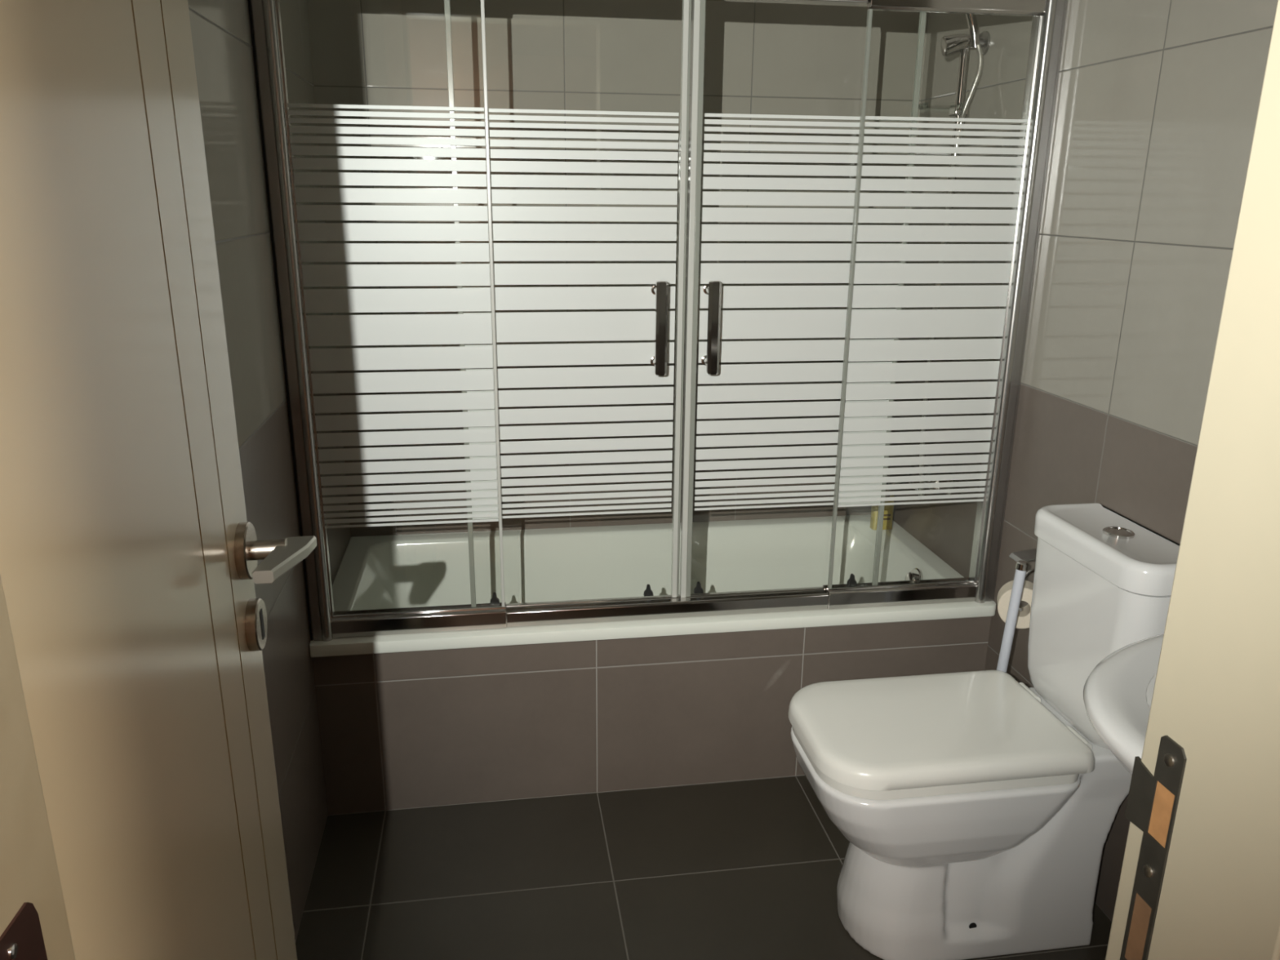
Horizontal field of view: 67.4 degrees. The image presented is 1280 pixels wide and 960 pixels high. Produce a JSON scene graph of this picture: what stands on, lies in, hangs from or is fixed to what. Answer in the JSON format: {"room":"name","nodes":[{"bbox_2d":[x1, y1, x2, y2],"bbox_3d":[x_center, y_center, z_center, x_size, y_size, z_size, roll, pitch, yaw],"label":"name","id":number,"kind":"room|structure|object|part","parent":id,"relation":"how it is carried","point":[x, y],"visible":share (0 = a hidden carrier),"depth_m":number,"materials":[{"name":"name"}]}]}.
{"room":"bathroom","nodes":[
{"label":"bathroom","id":0,"kind":"room"},
{"bbox_2d":[187,0,351,941],"bbox_3d":[-0.704,-0.254,1.488,0.100,2.420,2.190,-2,17,-9],"label":"wall","id":1,"kind":"structure","parent":0,"point":[221,33],"depth_m":1.78,"materials":[{"name":"tile"}]},
{"bbox_2d":[306,0,928,537],"bbox_3d":[-0.033,-0.609,2.700,1.810,2.420,0.100,-2,17,-9],"label":"wall","id":2,"kind":"structure","parent":0,"point":[624,55],"depth_m":2.55,"materials":[{"name":"tile"}]},
{"bbox_2d":[312,616,991,815],"bbox_3d":[0.066,0.551,2.315,1.610,0.418,0.025,-2,17,-9],"label":"bathtub apron","id":3,"kind":"structure","parent":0,"point":[404,730],"depth_m":2.28,"materials":[{"name":"tile"}]},
{"bbox_2d":[295,775,1111,959],"bbox_3d":[0.123,0.899,2.019,1.810,0.080,2.290,-2,17,-9],"label":"floor","id":4,"kind":"structure","parent":0,"point":[749,869],"depth_m":2.04,"materials":[{"name":"tile"}]},
{"bbox_2d":[309,514,995,657],"bbox_3d":[0.020,0.408,2.589,1.608,0.365,0.699,-2,17,-9],"label":"bathtub","id":5,"kind":"object","parent":4,"relation":"on","point":[602,562],"visible":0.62,"depth_m":2.78,"materials":[{"name":"white ceramic"}]},
{"bbox_2d":[248,0,1067,641],"bbox_3d":[0.074,-0.332,2.050,1.608,1.362,0.081,-2,17,-9],"label":"screen","id":6,"kind":"object","parent":5,"relation":"on","point":[862,478],"visible":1,"depth_m":2.05,"materials":[{"name":"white glass"}]},
{"bbox_3d":[-0.686,-0.306,1.940,0.023,1.362,0.055,-2,17,-9],"label":"post","id":7,"kind":"part","parent":6,"relation":"part of","materials":[{"name":"metal"}]},
{"bbox_3d":[-0.493,-0.314,1.968,0.383,1.280,0.006,-2,17,-9],"label":"fixed panel","id":8,"kind":"part","parent":6,"relation":"part of","materials":[{"name":"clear glass"}]},
{"bbox_3d":[-0.495,0.312,2.165,0.383,0.050,0.049,-2,17,-9],"label":"rail","id":9,"kind":"part","parent":6,"relation":"part of","materials":[{"name":"silver metal"}]},
{"bbox_3d":[-0.141,-0.331,2.038,0.475,1.280,0.006,-2,17,-9],"label":"sliding panel","id":10,"kind":"part","parent":6,"relation":"part of","materials":[{"name":"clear glass"}]},
{"bbox_3d":[0.070,0.294,2.252,0.760,0.045,0.046,-2,17,-9],"label":"rail","id":11,"kind":"part","parent":6,"relation":"part of","materials":[{"name":"silver metal"}]},
{"bbox_3d":[0.081,-0.968,1.877,0.760,0.044,0.049,-2,17,-9],"label":"rail","id":12,"kind":"part","parent":6,"relation":"part of","materials":[{"name":"silver metal"}]},
{"bbox_3d":[0.343,-0.349,2.111,0.475,1.280,0.006,-2,17,-9],"label":"sliding panel","id":13,"kind":"part","parent":6,"relation":"part of","materials":[{"name":"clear glass"}]},
{"bbox_3d":[0.632,0.272,2.334,0.377,0.050,0.049,-2,17,-9],"label":"rail","id":14,"kind":"part","parent":6,"relation":"part of","materials":[{"name":"silver metal"}]},
{"bbox_3d":[0.644,-0.354,2.139,0.377,1.280,0.006,-2,17,-9],"label":"fixed panel","id":15,"kind":"part","parent":6,"relation":"part of","materials":[{"name":"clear glass"}]},
{"bbox_3d":[0.643,-0.982,1.962,0.377,0.056,0.052,-2,17,-9],"label":"rail","id":16,"kind":"part","parent":6,"relation":"part of","materials":[{"name":"silver metal"}]},
{"bbox_3d":[0.834,-0.360,2.168,0.023,1.362,0.055,-2,17,-9],"label":"post","id":17,"kind":"part","parent":6,"relation":"part of","materials":[{"name":"metal"}]},
{"bbox_2d":[869,482,894,529],"bbox_3d":[0.718,0.075,2.841,0.062,0.142,0.033,-2,17,-9],"label":"bottle","id":18,"kind":"object","parent":5,"relation":"on","point":[888,509],"visible":0.44,"depth_m":2.84,"materials":[{"name":"plastic"}]},
{"bbox_3d":[0.739,0.273,2.604,0.037,0.067,0.068,-2,17,-9],"label":"overflow knob","id":19,"kind":"part","parent":5,"relation":"part of","materials":[{"name":"silver metal"}]},
{"bbox_2d":[787,502,1179,959],"bbox_3d":[0.620,0.491,1.840,0.648,0.814,0.352,-2,17,-9],"label":"toilet","id":20,"kind":"object","parent":4,"relation":"on","point":[976,811],"visible":0.97,"depth_m":1.79,"materials":[{"name":"white ceramic"}]},
{"bbox_3d":[0.538,0.494,1.828,0.467,0.022,0.323,-2,17,-9],"label":"seat","id":21,"kind":"part","parent":20,"relation":"part of","materials":[{"name":"white plastic"}]},
{"bbox_3d":[0.546,0.462,1.819,0.497,0.038,0.337,-2,17,-9],"label":"lid","id":22,"kind":"part","parent":20,"relation":"part of","materials":[{"name":"white plastic"}]},
{"bbox_3d":[0.618,0.677,1.895,0.637,0.426,0.333,-2,17,-9],"label":"bowl","id":23,"kind":"part","parent":20,"relation":"part of","materials":[{"name":"white ceramic"}]},
{"bbox_3d":[0.871,0.120,1.770,0.148,0.054,0.352,-2,17,-9],"label":"cistern lid","id":24,"kind":"part","parent":20,"relation":"part of","materials":[{"name":"white ceramic"}]},
{"bbox_2d":[996,560,1028,672],"bbox_3d":[0.760,0.492,2.088,0.090,0.670,0.084,-2,17,-9],"label":"toilet brush","id":25,"kind":"object","parent":4,"relation":"on","point":[1021,566],"visible":0.27,"depth_m":2.02,"materials":[{"name":"grey plastic"}]},
{"bbox_2d":[888,0,1277,921],"bbox_3d":[0.986,-0.315,1.742,0.100,2.420,2.190,-2,17,-9],"label":"wall","id":26,"kind":"structure","parent":0,"point":[1157,103],"depth_m":1.85,"materials":[{"name":"tile"}]},
{"bbox_2d":[885,464,956,497],"bbox_3d":[0.736,0.007,2.611,0.160,0.082,0.206,-2,17,-9],"label":"mixer","id":27,"kind":"object","parent":26,"relation":"attached to","point":[925,465],"visible":0.29,"depth_m":2.58,"materials":[{"name":"silver metal"}]},
{"bbox_3d":[0.717,0.018,2.612,0.121,0.060,0.022,-2,17,-9],"label":"spout","id":28,"kind":"part","parent":27,"relation":"part of","materials":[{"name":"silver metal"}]},
{"bbox_2d":[918,44,983,496],"bbox_3d":[0.778,-0.488,2.428,0.058,1.130,0.081,9,19,26],"label":"shower hose","id":29,"kind":"object","parent":27,"relation":"attached to","point":[979,50],"visible":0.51,"depth_m":2.31,"materials":[{"name":"silver metal"}]},
{"bbox_2d":[918,31,990,225],"bbox_3d":[0.750,-0.837,2.351,0.150,0.484,0.090,-2,17,-9],"label":"shower rail","id":30,"kind":"object","parent":26,"relation":"attached to","point":[951,45],"visible":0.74,"depth_m":2.30,"materials":[{"name":"silver metal"}]},
{"bbox_3d":[0.724,-0.902,2.327,0.095,0.017,0.090,-2,17,-9],"label":"soap dish","id":31,"kind":"part","parent":30,"relation":"part of","materials":[{"name":"clear glass"}]},
{"bbox_2d":[965,13,979,48],"bbox_3d":[0.741,-1.102,2.235,0.118,0.172,0.086,5,17,14],"label":"shower","id":32,"kind":"object","parent":30,"relation":"attached to","point":[971,20],"visible":0.73,"depth_m":2.26,"materials":[{"name":"silver metal"}]},
{"bbox_2d":[1008,548,1036,611],"bbox_3d":[0.850,0.211,2.095,0.103,0.126,0.086,-2,17,-9],"label":"toilet roll holder","id":33,"kind":"object","parent":26,"relation":"attached to","point":[1028,555],"visible":0.34,"depth_m":2.06,"materials":[{"name":"grey metal"}]},
{"bbox_2d":[996,580,1033,628],"bbox_3d":[0.832,0.271,2.100,0.096,0.096,0.052,6,17,17],"label":"toilet roll","id":34,"kind":"object","parent":33,"relation":"on","point":[1003,597],"visible":0.53,"depth_m":2.08,"materials":[{"name":"beige paper"}]},
{"bbox_3d":[0.852,0.163,2.062,0.100,0.017,0.050,-2,17,-9],"label":"plate","id":35,"kind":"part","parent":33,"relation":"part of","materials":[{"name":"grey metal"}]},
{"bbox_2d":[1083,633,1164,775],"bbox_3d":[0.790,0.372,1.098,0.526,0.188,0.606,-2,17,-9],"label":"washbasin","id":36,"kind":"object","parent":26,"relation":"attached to","point":[1117,693],"visible":0.27,"depth_m":1.16,"materials":[{"name":"white ceramic"}]},
{"bbox_3d":[0.312,0.033,0.555,1.810,2.420,0.050,-2,17,-9],"label":"wall","id":37,"kind":"structure","parent":0,"visible":0},
{"bbox_2d":[0,0,316,959],"bbox_3d":[-0.366,0.159,0.797,0.114,2.012,0.531,-2,17,-9],"label":"door","id":38,"kind":"structure","parent":37,"relation":"in","point":[130,551],"depth_m":0.68,"materials":[{"name":"beige paint"}]},
{"bbox_3d":[-0.362,0.080,0.982,0.034,0.013,0.102,0,17,-1],"label":"lever","id":39,"kind":"part","parent":38,"relation":"part of","materials":[{"name":"grey metal"}]},
{"bbox_2d":[0,0,1279,959],"bbox_3d":[0.016,0.231,0.522,0.870,2.055,0.140,-2,17,-9],"label":"trim","id":40,"kind":"structure","parent":37,"relation":"attached to","point":[1200,875],"depth_m":0.54,"materials":[{"name":"beige paint"}]},
{"bbox_3d":[0.329,0.254,0.631,0.003,0.197,0.041,-2,17,-9],"label":"plate","id":41,"kind":"part","parent":40,"relation":"part of","materials":[{"name":"brown metal"}]}
]}

